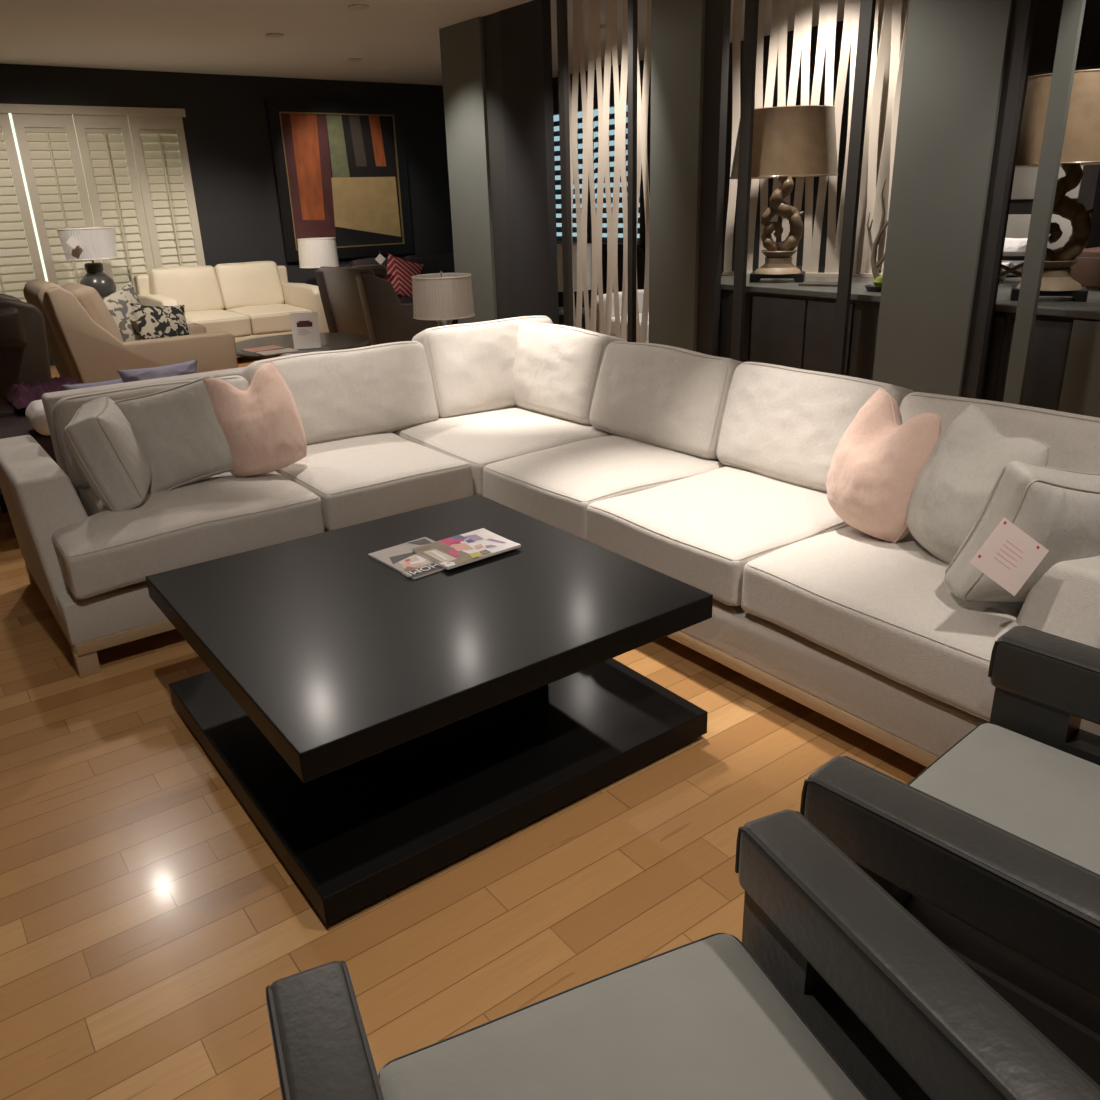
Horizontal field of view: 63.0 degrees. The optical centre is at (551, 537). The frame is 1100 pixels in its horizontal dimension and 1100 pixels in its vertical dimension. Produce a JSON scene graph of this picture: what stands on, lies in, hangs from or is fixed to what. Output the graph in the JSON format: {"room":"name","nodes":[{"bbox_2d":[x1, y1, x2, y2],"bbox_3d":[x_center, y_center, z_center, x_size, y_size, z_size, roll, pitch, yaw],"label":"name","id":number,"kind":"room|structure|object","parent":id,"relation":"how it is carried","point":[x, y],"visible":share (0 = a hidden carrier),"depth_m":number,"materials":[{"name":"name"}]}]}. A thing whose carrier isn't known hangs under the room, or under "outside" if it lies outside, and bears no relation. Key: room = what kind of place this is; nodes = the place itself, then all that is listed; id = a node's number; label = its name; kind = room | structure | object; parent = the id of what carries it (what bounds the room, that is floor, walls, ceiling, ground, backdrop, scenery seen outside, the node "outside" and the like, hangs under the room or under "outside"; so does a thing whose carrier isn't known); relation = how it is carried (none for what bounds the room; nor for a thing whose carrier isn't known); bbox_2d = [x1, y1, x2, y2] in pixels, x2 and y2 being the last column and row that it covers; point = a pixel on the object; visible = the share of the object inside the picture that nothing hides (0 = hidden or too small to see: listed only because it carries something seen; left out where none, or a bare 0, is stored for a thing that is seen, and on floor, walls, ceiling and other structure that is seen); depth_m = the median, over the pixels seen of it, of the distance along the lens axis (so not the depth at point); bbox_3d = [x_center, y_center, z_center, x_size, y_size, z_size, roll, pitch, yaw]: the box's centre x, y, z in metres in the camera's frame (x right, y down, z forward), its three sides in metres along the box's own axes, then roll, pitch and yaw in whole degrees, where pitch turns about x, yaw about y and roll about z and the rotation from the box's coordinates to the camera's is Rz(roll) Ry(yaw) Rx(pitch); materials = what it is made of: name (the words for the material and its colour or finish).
{"room":"store","nodes":[
{"label":"store","id":0,"kind":"room"},
{"bbox_2d":[0,63,453,365],"bbox_3d":[-4.053,-3.554,9.941,12.200,2.850,0.150,-16,25,-34],"label":"wall","id":1,"kind":"structure","parent":0,"point":[225,124],"depth_m":10.09,"materials":[{"name":"paint"}]},
{"bbox_2d":[0,104,204,301],"bbox_3d":[-5.704,-3.019,8.795,4.440,2.240,0.180,-16,25,-34],"label":"window","id":2,"kind":"structure","parent":1,"relation":"in","point":[126,169],"depth_m":9.27,"materials":[{"name":"beige"}]},
{"bbox_2d":[265,99,413,261],"bbox_3d":[-2.491,-4.272,10.788,1.690,1.740,0.065,-16,25,-34],"label":"painting","id":3,"kind":"object","parent":1,"relation":"attached to","point":[340,168],"visible":1,"depth_m":10.74,"materials":[{"name":"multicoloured paint"}]},
{"bbox_2d":[0,0,844,85],"bbox_3d":[-0.116,-3.144,4.432,12.200,0.092,13.500,-16,25,-34],"label":"ceiling","id":4,"kind":"structure","parent":0,"point":[384,41],"depth_m":7.48,"materials":[{"name":"white paint"}]},
{"bbox_2d":[0,357,926,1099],"bbox_3d":[-0.031,-0.421,5.467,12.200,0.060,13.500,-16,25,-34],"label":"floor","id":5,"kind":"structure","parent":0,"point":[147,918],"depth_m":2.13,"materials":[{"name":"brown wood"}]},
{"bbox_2d":[0,397,26,417],"bbox_3d":[-3.050,-0.517,5.150,0.670,0.520,0.480,-16,25,-34],"label":"ottoman","id":6,"kind":"object","parent":5,"relation":"on","point":[7,409],"visible":0.02,"depth_m":4.91,"materials":[{"name":"fabric"}]},
{"bbox_2d":[6,375,81,408],"bbox_3d":[-2.807,-0.834,5.022,0.414,0.108,0.441,-16,25,-34],"label":"throw blanket","id":7,"kind":"object","parent":6,"relation":"on","point":[22,395],"visible":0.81,"depth_m":4.93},
{"bbox_2d":[0,293,50,397],"bbox_3d":[-3.810,-0.990,5.710,1.097,1.050,0.930,-16,25,-34],"label":"armchair","id":8,"kind":"object","parent":5,"relation":"on","point":[24,355],"visible":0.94,"depth_m":5.58,"materials":[{"name":"brown leather"}]},
{"bbox_2d":[0,307,26,349],"bbox_3d":[-3.413,-1.247,5.410,0.420,0.248,0.140,-16,25,-34],"label":"cushion","id":9,"kind":"object","parent":8,"relation":"on","point":[13,320],"depth_m":5.45,"materials":[{"name":"leather"}]},
{"bbox_2d":[0,414,57,537],"bbox_3d":[-2.278,-0.468,4.986,1.500,0.500,0.640,-16,25,-34],"label":"bed","id":10,"kind":"object","parent":5,"relation":"on","point":[11,426],"visible":0.07,"depth_m":4.49,"materials":[{"name":"fabric"}]},
{"bbox_2d":[25,400,49,434],"bbox_3d":[-2.472,-0.598,4.433,0.202,0.144,0.298,-16,25,-34],"label":"bolster","id":11,"kind":"object","parent":10,"relation":"on","point":[35,413],"visible":0.44,"depth_m":4.31,"materials":[{"name":"white fabric"}]},
{"bbox_2d":[62,378,122,389],"bbox_3d":[-2.382,-0.740,4.751,0.345,0.181,0.156,-16,25,-34],"label":"throw pillow","id":12,"kind":"object","parent":10,"relation":"on","point":[115,381],"visible":0.19,"depth_m":4.70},
{"bbox_2d":[117,359,196,382],"bbox_3d":[-2.100,-0.816,4.849,0.423,0.235,0.154,-16,25,-34],"label":"throw pillow","id":13,"kind":"object","parent":10,"relation":"on","point":[188,367],"visible":0.4,"depth_m":4.80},
{"bbox_2d":[23,279,237,383],"bbox_3d":[-3.138,-1.424,6.775,1.244,1.065,0.840,-16,25,-34],"label":"armchair","id":14,"kind":"object","parent":5,"relation":"on","point":[85,343],"visible":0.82,"depth_m":6.31,"materials":[{"name":"beige fabric"}]},
{"bbox_2d":[61,282,123,341],"bbox_3d":[-3.352,-1.595,6.544,0.297,0.497,0.562,-16,25,-34],"label":"cushion","id":15,"kind":"object","parent":14,"relation":"on","point":[87,296],"depth_m":6.31,"materials":[{"name":"beige fabric"}]},
{"bbox_2d":[101,282,141,341],"bbox_3d":[-3.215,-1.643,6.732,0.186,0.501,0.496,6,22,20],"label":"throw pillow","id":16,"kind":"object","parent":14,"relation":"on","point":[117,303],"visible":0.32,"depth_m":6.69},
{"bbox_2d":[130,303,188,339],"bbox_3d":[-2.928,-1.613,6.796,0.184,0.354,0.450,14,26,35],"label":"throw pillow","id":17,"kind":"object","parent":14,"relation":"on","point":[153,322],"visible":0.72,"depth_m":6.71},
{"bbox_2d":[134,261,328,356],"bbox_3d":[-3.377,-2.396,9.531,1.680,0.938,1.139,-16,25,-34],"label":"sofa","id":18,"kind":"object","parent":5,"relation":"on","point":[250,300],"visible":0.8,"depth_m":9.52,"materials":[{"name":"beige leather"}]},
{"bbox_2d":[147,265,222,311],"bbox_3d":[-3.897,-2.625,9.563,0.697,0.503,0.269,-16,25,-34],"label":"cushion","id":19,"kind":"object","parent":18,"relation":"on","point":[198,287],"depth_m":9.49,"materials":[{"name":"fabric"}]},
{"bbox_2d":[185,309,251,336],"bbox_3d":[-3.619,-2.217,9.348,0.684,0.238,0.967,-16,25,-34],"label":"seat cushion","id":20,"kind":"object","parent":18,"relation":"on","point":[235,322],"depth_m":9.09,"materials":[{"name":"beige leather"}]},
{"bbox_2d":[215,261,283,309],"bbox_3d":[-3.347,-2.787,9.941,0.690,0.500,0.272,-16,25,-34],"label":"cushion","id":21,"kind":"object","parent":18,"relation":"on","point":[240,285],"depth_m":9.84,"materials":[{"name":"fabric"}]},
{"bbox_2d":[227,304,312,334],"bbox_3d":[-3.078,-2.377,9.723,0.687,0.240,0.968,-16,25,-34],"label":"seat cushion","id":22,"kind":"object","parent":18,"relation":"on","point":[263,319],"depth_m":9.37,"materials":[{"name":"beige leather"}]},
{"bbox_2d":[235,333,369,357],"bbox_3d":[-2.122,-1.437,7.620,1.180,0.430,1.180,-16,25,-34],"label":"display table","id":23,"kind":"object","parent":5,"relation":"on","point":[328,340],"visible":0.36,"depth_m":7.51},
{"bbox_2d":[241,345,283,352],"bbox_3d":[-2.332,-1.519,7.238,0.280,0.008,0.200,-20,27,-39],"label":"magazine","id":24,"kind":"object","parent":23,"relation":"on","point":[271,347],"visible":1,"depth_m":7.22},
{"bbox_2d":[256,348,298,355],"bbox_3d":[-2.164,-1.462,7.074,0.280,0.008,0.200,-16,25,-34],"label":"magazine","id":25,"kind":"object","parent":23,"relation":"on","point":[285,350],"visible":1,"depth_m":7.05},
{"bbox_2d":[290,312,320,349],"bbox_3d":[-1.960,-1.644,7.145,0.210,0.285,0.080,-6,21,-11],"label":"sign","id":26,"kind":"object","parent":23,"relation":"on","point":[305,326],"visible":1,"depth_m":7.14,"materials":[{"name":"white paper"}]},
{"bbox_2d":[296,320,311,326],"bbox_3d":[-1.963,-1.694,7.120,0.119,0.047,0.002,-6,21,-11],"label":"picture","id":27,"kind":"object","parent":26,"relation":"on","point":[299,323],"depth_m":7.12,"materials":[{"name":"red paint"}]},
{"bbox_2d":[315,264,437,345],"bbox_3d":[-1.705,-2.261,9.031,0.937,0.943,0.850,-21,28,-41],"label":"armchair","id":28,"kind":"object","parent":5,"relation":"on","point":[355,299],"visible":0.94,"depth_m":8.67,"materials":[{"name":"fabric"}]},
{"bbox_2d":[337,253,457,325],"bbox_3d":[-1.600,-2.947,10.905,1.750,0.888,0.969,-16,25,-34],"label":"sofa","id":29,"kind":"object","parent":5,"relation":"on","point":[444,262],"visible":0.16,"depth_m":11.10,"materials":[{"name":"fabric"}]},
{"bbox_2d":[348,256,404,279],"bbox_3d":[-2.080,-3.134,10.867,0.732,0.484,0.266,-16,25,-34],"label":"cushion","id":30,"kind":"object","parent":29,"relation":"on","point":[352,263],"depth_m":10.68,"materials":[{"name":"fabric"}]},
{"bbox_2d":[385,253,423,296],"bbox_3d":[-1.735,-3.062,10.523,0.528,0.531,0.158,-12,23,-26],"label":"throw pillow","id":31,"kind":"object","parent":29,"relation":"on","point":[400,272],"visible":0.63,"depth_m":10.46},
{"bbox_2d":[398,296,412,303],"bbox_3d":[-1.857,-2.773,10.708,0.719,0.208,0.797,-16,25,-34],"label":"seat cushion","id":32,"kind":"object","parent":29,"relation":"on","point":[405,300],"depth_m":10.40,"materials":[{"name":"fabric"}]},
{"bbox_2d":[404,253,454,274],"bbox_3d":[-1.502,-3.305,11.264,0.725,0.481,0.269,-16,25,-34],"label":"cushion","id":33,"kind":"object","parent":29,"relation":"on","point":[444,262],"depth_m":11.17,"materials":[{"name":"fabric"}]},
{"bbox_2d":[146,494,712,924],"bbox_3d":[-0.390,0.357,2.703,1.206,0.469,1.212,-16,25,-34],"label":"coffee table","id":34,"kind":"object","parent":5,"relation":"on","point":[380,727],"visible":0.96,"depth_m":2.39,"materials":[{"name":"black wood"}]},
{"bbox_2d":[368,537,444,578],"bbox_3d":[-0.419,0.061,2.809,0.229,0.009,0.265,-19,26,-37],"label":"magazine","id":35,"kind":"object","parent":34,"relation":"on","point":[401,558],"visible":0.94,"depth_m":2.79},
{"bbox_2d":[412,528,520,569],"bbox_3d":[-0.271,0.033,2.848,0.275,0.012,0.208,-17,26,-35],"label":"magazine","id":36,"kind":"object","parent":35,"relation":"on","point":[458,550],"visible":1,"depth_m":2.84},
{"bbox_2d":[169,658,707,924],"bbox_3d":[-0.385,0.523,2.766,1.200,0.074,1.212,-16,25,-34],"label":"shelf","id":37,"kind":"object","parent":34,"relation":"attached to","point":[351,836],"depth_m":2.37,"materials":[{"name":"black wood"}]},
{"bbox_2d":[0,315,1099,766],"bbox_3d":[-0.161,-0.082,3.210,2.782,0.916,3.603,-16,25,-34],"label":"sectional sofa","id":38,"kind":"object","parent":5,"relation":"on","point":[707,472],"visible":0.75,"depth_m":3.25,"materials":[{"name":"fabric"}]},
{"bbox_2d":[66,400,148,511],"bbox_3d":[-1.646,-0.312,3.347,0.243,0.357,0.381,-9,22,-19],"label":"throw pillow","id":39,"kind":"object","parent":38,"relation":"on","point":[109,454],"visible":0.96,"depth_m":3.21,"materials":[{"name":"grey fabric"}]},
{"bbox_2d":[53,376,248,487],"bbox_3d":[-1.651,-0.450,3.826,0.785,0.401,0.315,-16,25,-34],"label":"cushion","id":40,"kind":"object","parent":38,"relation":"on","point":[64,410],"depth_m":3.62,"materials":[{"name":"fabric"}]},
{"bbox_2d":[111,377,230,492],"bbox_3d":[-1.465,-0.397,3.533,0.423,0.417,0.252,-16,25,-34],"label":"throw pillow","id":41,"kind":"object","parent":38,"relation":"on","point":[178,435],"visible":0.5,"depth_m":3.45,"materials":[{"name":"grey fabric"}]},
{"bbox_2d":[54,469,325,598],"bbox_3d":[-1.491,-0.100,3.541,0.907,0.208,0.860,-16,25,-34],"label":"seat cushion","id":42,"kind":"object","parent":38,"relation":"on","point":[99,551],"depth_m":3.23,"materials":[{"name":"fabric"}]},
{"bbox_2d":[203,361,306,476],"bbox_3d":[-1.191,-0.473,3.621,0.352,0.438,0.247,-16,25,-34],"label":"throw pillow","id":43,"kind":"object","parent":38,"relation":"on","point":[261,428],"visible":0.94,"depth_m":3.56,"materials":[{"name":"fabric"}]},
{"bbox_2d":[242,342,439,444],"bbox_3d":[-0.983,-0.677,4.288,0.897,0.451,0.324,-16,25,-34],"label":"cushion","id":44,"kind":"object","parent":38,"relation":"on","point":[338,394],"depth_m":4.20,"materials":[{"name":"fabric"}]},
{"bbox_2d":[277,432,472,530],"bbox_3d":[-0.856,-0.286,3.979,0.674,0.208,0.863,-16,25,-34],"label":"seat cushion","id":45,"kind":"object","parent":38,"relation":"on","point":[356,477],"depth_m":3.73,"materials":[{"name":"fabric"}]},
{"bbox_2d":[412,315,551,418],"bbox_3d":[-0.319,-0.900,4.775,0.824,0.489,0.331,-16,25,-34],"label":"cushion","id":46,"kind":"object","parent":38,"relation":"on","point":[474,367],"depth_m":4.59,"materials":[{"name":"fabric"}]},
{"bbox_2d":[391,407,612,495],"bbox_3d":[-0.251,-0.455,4.383,0.811,0.202,0.898,-16,25,-34],"label":"seat cushion","id":47,"kind":"object","parent":38,"relation":"on","point":[479,436],"depth_m":4.23,"materials":[{"name":"fabric"}]},
{"bbox_2d":[512,320,628,424],"bbox_3d":[0.024,-0.855,4.637,0.342,0.481,0.863,-16,25,-34],"label":"cushion","id":48,"kind":"object","parent":38,"relation":"on","point":[556,368],"depth_m":4.44,"materials":[{"name":"fabric"}]},
{"bbox_2d":[483,434,724,540],"bbox_3d":[0.215,-0.242,3.768,0.773,0.215,0.701,-16,25,-34],"label":"seat cushion","id":49,"kind":"object","parent":38,"relation":"on","point":[556,486],"depth_m":3.62,"materials":[{"name":"fabric"}]},
{"bbox_2d":[592,340,747,461],"bbox_3d":[0.514,-0.623,4.015,0.325,0.459,0.811,-16,25,-34],"label":"cushion","id":50,"kind":"object","parent":38,"relation":"on","point":[664,397],"depth_m":3.87,"materials":[{"name":"fabric"}]},
{"bbox_2d":[587,466,848,607],"bbox_3d":[0.646,-0.047,3.227,0.779,0.214,0.739,-16,25,-34],"label":"seat cushion","id":51,"kind":"object","parent":38,"relation":"on","point":[699,529],"depth_m":3.05,"materials":[{"name":"fabric"}]},
{"bbox_2d":[717,363,913,490],"bbox_3d":[0.979,-0.411,3.425,0.326,0.459,0.749,-16,25,-34],"label":"cushion","id":52,"kind":"object","parent":38,"relation":"on","point":[784,424],"depth_m":3.35,"materials":[{"name":"fabric"}]},
{"bbox_2d":[826,388,941,542],"bbox_3d":[1.020,-0.223,2.777,0.288,0.432,0.367,-16,25,-34],"label":"throw pillow","id":53,"kind":"object","parent":38,"relation":"on","point":[876,465],"visible":0.88,"depth_m":2.69,"materials":[{"name":"fabric"}]},
{"bbox_2d":[740,526,1027,716],"bbox_3d":[1.148,0.174,2.594,0.778,0.218,0.926,-16,25,-34],"label":"seat cushion","id":54,"kind":"object","parent":38,"relation":"on","point":[886,611],"depth_m":2.44,"materials":[{"name":"fabric"}]},
{"bbox_2d":[905,403,1049,563],"bbox_3d":[1.183,-0.136,2.537,0.266,0.450,0.391,-16,25,-34],"label":"throw pillow","id":55,"kind":"object","parent":38,"relation":"on","point":[966,465],"visible":0.71,"depth_m":2.48,"materials":[{"name":"grey fabric"}]},
{"bbox_2d":[899,392,1099,474],"bbox_3d":[1.447,-0.196,2.838,0.330,0.447,0.821,-16,25,-34],"label":"cushion","id":56,"kind":"object","parent":38,"relation":"on","point":[1073,440],"depth_m":2.67,"materials":[{"name":"fabric"}]},
{"bbox_2d":[945,460,1099,604],"bbox_3d":[1.227,0.000,2.275,0.414,0.437,0.241,-8,22,-16],"label":"throw pillow","id":57,"kind":"object","parent":38,"relation":"on","point":[1058,509],"visible":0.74,"depth_m":2.16,"materials":[{"name":"grey fabric"}]},
{"bbox_2d":[970,517,1048,595],"bbox_3d":[1.066,0.045,2.094,0.179,0.177,0.052,3,21,13],"label":"price tag","id":58,"kind":"object","parent":57,"relation":"hanging from","point":[1009,556],"visible":1,"depth_m":2.09,"materials":[{"name":"pink"}]},
{"bbox_2d":[556,0,573,327],"bbox_3d":[0.107,-2.481,6.777,0.040,2.850,0.070,-16,25,-34],"label":"trim","id":59,"kind":"structure","parent":5,"relation":"on","point":[561,5],"depth_m":6.64,"materials":[{"name":"brown paint"}]},
{"bbox_2d":[558,307,590,329],"bbox_3d":[0.169,-2.046,9.005,0.520,0.450,0.600,-16,25,-34],"label":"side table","id":60,"kind":"object","parent":5,"relation":"on","point":[561,314],"visible":0.02,"depth_m":8.76,"materials":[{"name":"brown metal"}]},
{"bbox_2d":[557,243,591,311],"bbox_3d":[0.153,-2.548,8.814,0.510,0.625,0.510,-16,25,-34],"label":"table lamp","id":61,"kind":"object","parent":60,"relation":"on","point":[574,245],"visible":0.27,"depth_m":8.59,"materials":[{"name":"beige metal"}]},
{"bbox_2d":[596,289,648,342],"bbox_3d":[1.206,-1.968,8.293,0.969,0.751,1.500,-16,25,-34],"label":"sofa","id":62,"kind":"object","parent":5,"relation":"on","point":[640,292],"visible":0.03,"depth_m":8.48,"materials":[{"name":"white fabric"}]},
{"bbox_2d":[611,312,648,340],"bbox_3d":[0.998,-2.017,8.497,0.796,0.197,0.594,-16,25,-34],"label":"seat cushion","id":63,"kind":"object","parent":62,"relation":"on","point":[613,313],"depth_m":8.38,"materials":[{"name":"white fabric"}]},
{"bbox_2d":[628,0,637,341],"bbox_3d":[0.555,-2.282,6.215,0.040,2.850,0.050,-16,25,-34],"label":"trim","id":64,"kind":"structure","parent":5,"relation":"on","point":[632,4],"depth_m":6.10,"materials":[{"name":"brown paint"}]},
{"bbox_2d":[266,809,1099,1099],"bbox_3d":[0.186,0.825,0.991,0.820,0.777,0.870,-10,22,-21],"label":"armchair","id":65,"kind":"object","parent":5,"relation":"on","point":[832,989],"visible":1,"depth_m":1.21,"materials":[{"name":"grey fabric"}]},
{"bbox_2d":[377,934,865,1099],"bbox_3d":[0.153,0.838,1.081,0.603,0.158,0.683,-10,22,-21],"label":"seat cushion","id":66,"kind":"object","parent":65,"relation":"on","point":[701,1019],"depth_m":1.24,"materials":[{"name":"grey fabric"}]},
{"bbox_2d":[731,0,758,360],"bbox_3d":[1.156,-2.002,5.430,0.030,2.850,0.075,-16,25,-34],"label":"trim","id":67,"kind":"structure","parent":5,"relation":"on","point":[751,6],"depth_m":5.35,"materials":[{"name":"brown paint"}]},
{"bbox_2d":[831,0,875,372],"bbox_3d":[1.617,-1.796,4.852,0.030,2.850,0.070,-16,25,-34],"label":"trim","id":68,"kind":"structure","parent":5,"relation":"on","point":[867,7],"depth_m":4.79,"materials":[{"name":"brown paint"}]},
{"bbox_2d":[718,266,1099,417],"bbox_3d":[2.557,-0.993,5.336,1.440,0.950,3.900,-16,25,-34],"label":"cabinet","id":69,"kind":"object","parent":5,"relation":"on","point":[787,323],"depth_m":5.09,"materials":[{"name":"black wood"}]},
{"bbox_2d":[730,105,837,282],"bbox_3d":[1.470,-2.168,5.738,0.670,1.025,0.670,5,22,17],"label":"table lamp","id":70,"kind":"object","parent":69,"relation":"on","point":[789,142],"visible":0.91,"depth_m":5.41,"materials":[{"name":"brown wood"}]},
{"bbox_2d":[722,0,860,276],"bbox_3d":[1.587,-2.722,5.966,0.854,1.890,0.061,10,24,28],"label":"screen","id":71,"kind":"object","parent":69,"relation":"on","point":[826,37],"visible":0.53,"depth_m":5.91,"materials":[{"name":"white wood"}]},
{"bbox_2d":[798,281,837,286],"bbox_3d":[1.693,-1.579,5.594,0.260,0.012,0.180,12,25,31],"label":"flat book","id":72,"kind":"object","parent":69,"relation":"on","point":[808,283],"visible":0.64,"depth_m":5.56,"materials":[{"name":"beige paper"}]},
{"bbox_2d":[865,179,887,291],"bbox_3d":[1.884,-1.708,5.089,0.170,0.601,0.180,0,21,5],"label":"ornament","id":73,"kind":"object","parent":69,"relation":"on","point":[877,286],"visible":0.77,"depth_m":5.14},
{"bbox_2d":[852,0,909,276],"bbox_3d":[2.338,-2.614,5.621,0.789,1.890,0.130,9,23,25],"label":"screen","id":74,"kind":"object","parent":69,"relation":"on","point":[891,16],"visible":0.3,"depth_m":5.72,"materials":[{"name":"brown wood"}]},
{"bbox_2d":[721,266,1099,319],"bbox_3d":[2.544,-1.421,5.174,1.440,0.035,3.900,-16,25,-34],"label":"countertop","id":75,"kind":"structure","parent":69,"relation":"on","point":[1061,306],"depth_m":5.18,"materials":[{"name":"grey stone"}]},
{"bbox_2d":[1000,252,1024,277],"bbox_3d":[2.727,-1.594,5.324,0.400,0.168,0.400,-4,21,-6],"label":"serving table","id":76,"kind":"object","parent":69,"relation":"on","point":[1007,256],"visible":0.39,"depth_m":5.32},
{"bbox_2d":[1002,238,1027,276],"bbox_3d":[2.850,-1.796,5.715,0.278,0.274,0.248,-16,25,-34],"label":"throw pillow","id":77,"kind":"object","parent":69,"relation":"on","point":[1011,244],"visible":0.29,"depth_m":5.64,"materials":[{"name":"white fabric"}]},
{"bbox_2d":[1010,69,1099,301],"bbox_3d":[2.521,-1.700,4.419,0.670,1.025,0.670,8,23,24],"label":"table lamp","id":78,"kind":"object","parent":69,"relation":"on","point":[1081,145],"visible":0.56,"depth_m":4.21,"materials":[{"name":"brown wood"}]},
{"bbox_2d":[1070,247,1099,290],"bbox_3d":[3.236,-1.451,4.865,0.462,0.200,0.720,-16,25,-34],"label":"vase","id":79,"kind":"object","parent":69,"relation":"on","point":[1086,271],"visible":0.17,"depth_m":4.90,"materials":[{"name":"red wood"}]},
{"bbox_2d":[800,626,1099,1085],"bbox_3d":[1.020,0.597,1.524,0.820,0.777,0.870,-19,27,-38],"label":"armchair","id":80,"kind":"object","parent":5,"relation":"on","point":[993,847],"visible":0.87,"depth_m":1.44,"materials":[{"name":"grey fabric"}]},
{"bbox_2d":[909,723,1099,874],"bbox_3d":[0.964,0.615,1.601,0.603,0.158,0.683,-19,27,-38],"label":"seat cushion","id":81,"kind":"object","parent":80,"relation":"on","point":[1024,780],"depth_m":1.75,"materials":[{"name":"grey fabric"}]},
{"bbox_2d":[1003,0,1085,404],"bbox_3d":[2.233,-1.522,4.080,0.030,2.850,0.080,-16,25,-34],"label":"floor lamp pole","id":82,"kind":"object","parent":5,"relation":"on","point":[1072,15],"depth_m":4.06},
{"bbox_2d":[1005,65,1099,272],"bbox_3d":[3.552,-2.109,6.430,0.415,2.200,0.690,-16,25,-34],"label":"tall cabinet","id":83,"kind":"object","parent":5,"relation":"on","point":[1087,193],"visible":0.09,"depth_m":6.15,"materials":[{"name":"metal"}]},
{"bbox_3d":[0.480,-1.165,7.070,0.260,0.160,1.180,-16,25,-34],"label":"baseboard","id":84,"kind":"structure","parent":5,"relation":"on","visible":0},
{"bbox_2d":[567,0,627,337],"bbox_3d":[0.333,-2.561,6.742,0.060,2.670,0.730,-16,25,-34],"label":"screen","id":85,"kind":"object","parent":84,"relation":"on","point":[620,95],"visible":0.79,"depth_m":6.63,"materials":[{"name":"brown wood"}]},
{"bbox_2d":[636,0,651,342],"bbox_3d":[0.633,-2.427,6.366,0.060,2.670,0.210,-16,25,-34],"label":"screen","id":86,"kind":"object","parent":84,"relation":"on","point":[642,101],"visible":0.47,"depth_m":6.26,"materials":[{"name":"brown wood"}]},
{"bbox_3d":[-0.716,-1.025,6.272,0.560,0.535,0.560,-16,25,-34],"label":"side table","id":87,"kind":"object","parent":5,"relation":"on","visible":0},
{"bbox_2d":[411,271,474,328],"bbox_3d":[-0.732,-1.527,6.081,0.420,0.540,0.420,-16,25,-34],"label":"table lamp","id":88,"kind":"object","parent":87,"relation":"on","point":[442,298],"visible":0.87,"depth_m":5.90,"materials":[{"name":"beige fabric"}]},
{"bbox_3d":[-2.611,-2.480,10.377,0.360,0.450,0.500,-16,25,-34],"label":"side table","id":89,"kind":"object","parent":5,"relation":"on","visible":0},
{"bbox_2d":[297,237,338,268],"bbox_3d":[-2.614,-3.002,10.123,0.440,0.705,0.440,-16,25,-34],"label":"table lamp","id":90,"kind":"object","parent":89,"relation":"on","point":[313,252],"visible":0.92,"depth_m":9.89,"materials":[{"name":"white fabric"}]},
{"bbox_3d":[-4.497,-2.018,9.104,0.600,0.600,0.600,-16,25,-34],"label":"side table","id":91,"kind":"object","parent":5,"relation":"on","visible":0},
{"bbox_2d":[56,227,117,297],"bbox_3d":[-4.517,-2.653,8.862,0.520,0.760,0.520,-16,25,-34],"label":"table lamp","id":92,"kind":"object","parent":91,"relation":"on","point":[95,243],"visible":0.93,"depth_m":8.66,"materials":[{"name":"fabric"}]},
{"bbox_2d":[439,16,496,324],"bbox_3d":[-0.676,-2.848,7.807,0.100,2.850,0.620,-16,25,-34],"label":"pillar","id":93,"kind":"structure","parent":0,"point":[462,43],"depth_m":7.62,"materials":[{"name":"paint"}]},
{"bbox_2d":[482,12,511,319],"bbox_3d":[-0.403,-2.735,7.487,0.070,2.850,0.250,-16,25,-34],"label":"trim","id":94,"kind":"structure","parent":93,"relation":"attached to","point":[491,26],"depth_m":7.34,"materials":[{"name":"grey paint"}]},
{"bbox_2d":[499,0,558,324],"bbox_3d":[-0.167,-2.627,7.183,0.080,2.850,0.550,-16,25,-34],"label":"wall panel","id":95,"kind":"object","parent":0,"point":[525,28],"visible":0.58,"depth_m":6.99,"materials":[{"name":"paint"}]},
{"bbox_2d":[649,0,705,349],"bbox_3d":[0.831,-2.176,5.916,0.100,2.850,0.440,-16,25,-34],"label":"pillar","id":96,"kind":"structure","parent":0,"point":[677,26],"depth_m":5.79,"materials":[{"name":"paint"}]},
{"bbox_2d":[696,0,730,354],"bbox_3d":[1.015,-2.100,5.701,0.060,2.850,0.145,-16,25,-34],"label":"trim","id":97,"kind":"structure","parent":96,"relation":"attached to","point":[718,12],"depth_m":5.60,"materials":[{"name":"brown paint"}]},
{"bbox_2d":[552,0,1099,307],"bbox_3d":[3.330,-2.783,7.308,0.120,2.850,13.500,-16,25,-34],"label":"wall","id":98,"kind":"structure","parent":0,"point":[1049,12],"depth_m":8.26,"materials":[{"name":"paint"}]},
{"bbox_2d":[553,105,644,250],"bbox_3d":[0.488,-4.285,10.746,0.150,1.580,1.960,-16,25,-34],"label":"window","id":99,"kind":"structure","parent":98,"relation":"in","point":[641,211],"depth_m":10.71,"materials":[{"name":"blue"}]},
{"bbox_2d":[873,0,1012,396],"bbox_3d":[1.951,-1.677,4.511,0.100,2.850,0.510,-16,25,-34],"label":"pier","id":100,"kind":"object","parent":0,"point":[955,54],"visible":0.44,"depth_m":4.45,"materials":[{"name":"paint"}]},
{"bbox_2d":[960,0,1038,399],"bbox_3d":[2.133,-1.599,4.291,0.070,2.850,0.080,-16,25,-34],"label":"trim","id":101,"kind":"structure","parent":100,"relation":"attached to","point":[1024,12],"depth_m":4.25,"materials":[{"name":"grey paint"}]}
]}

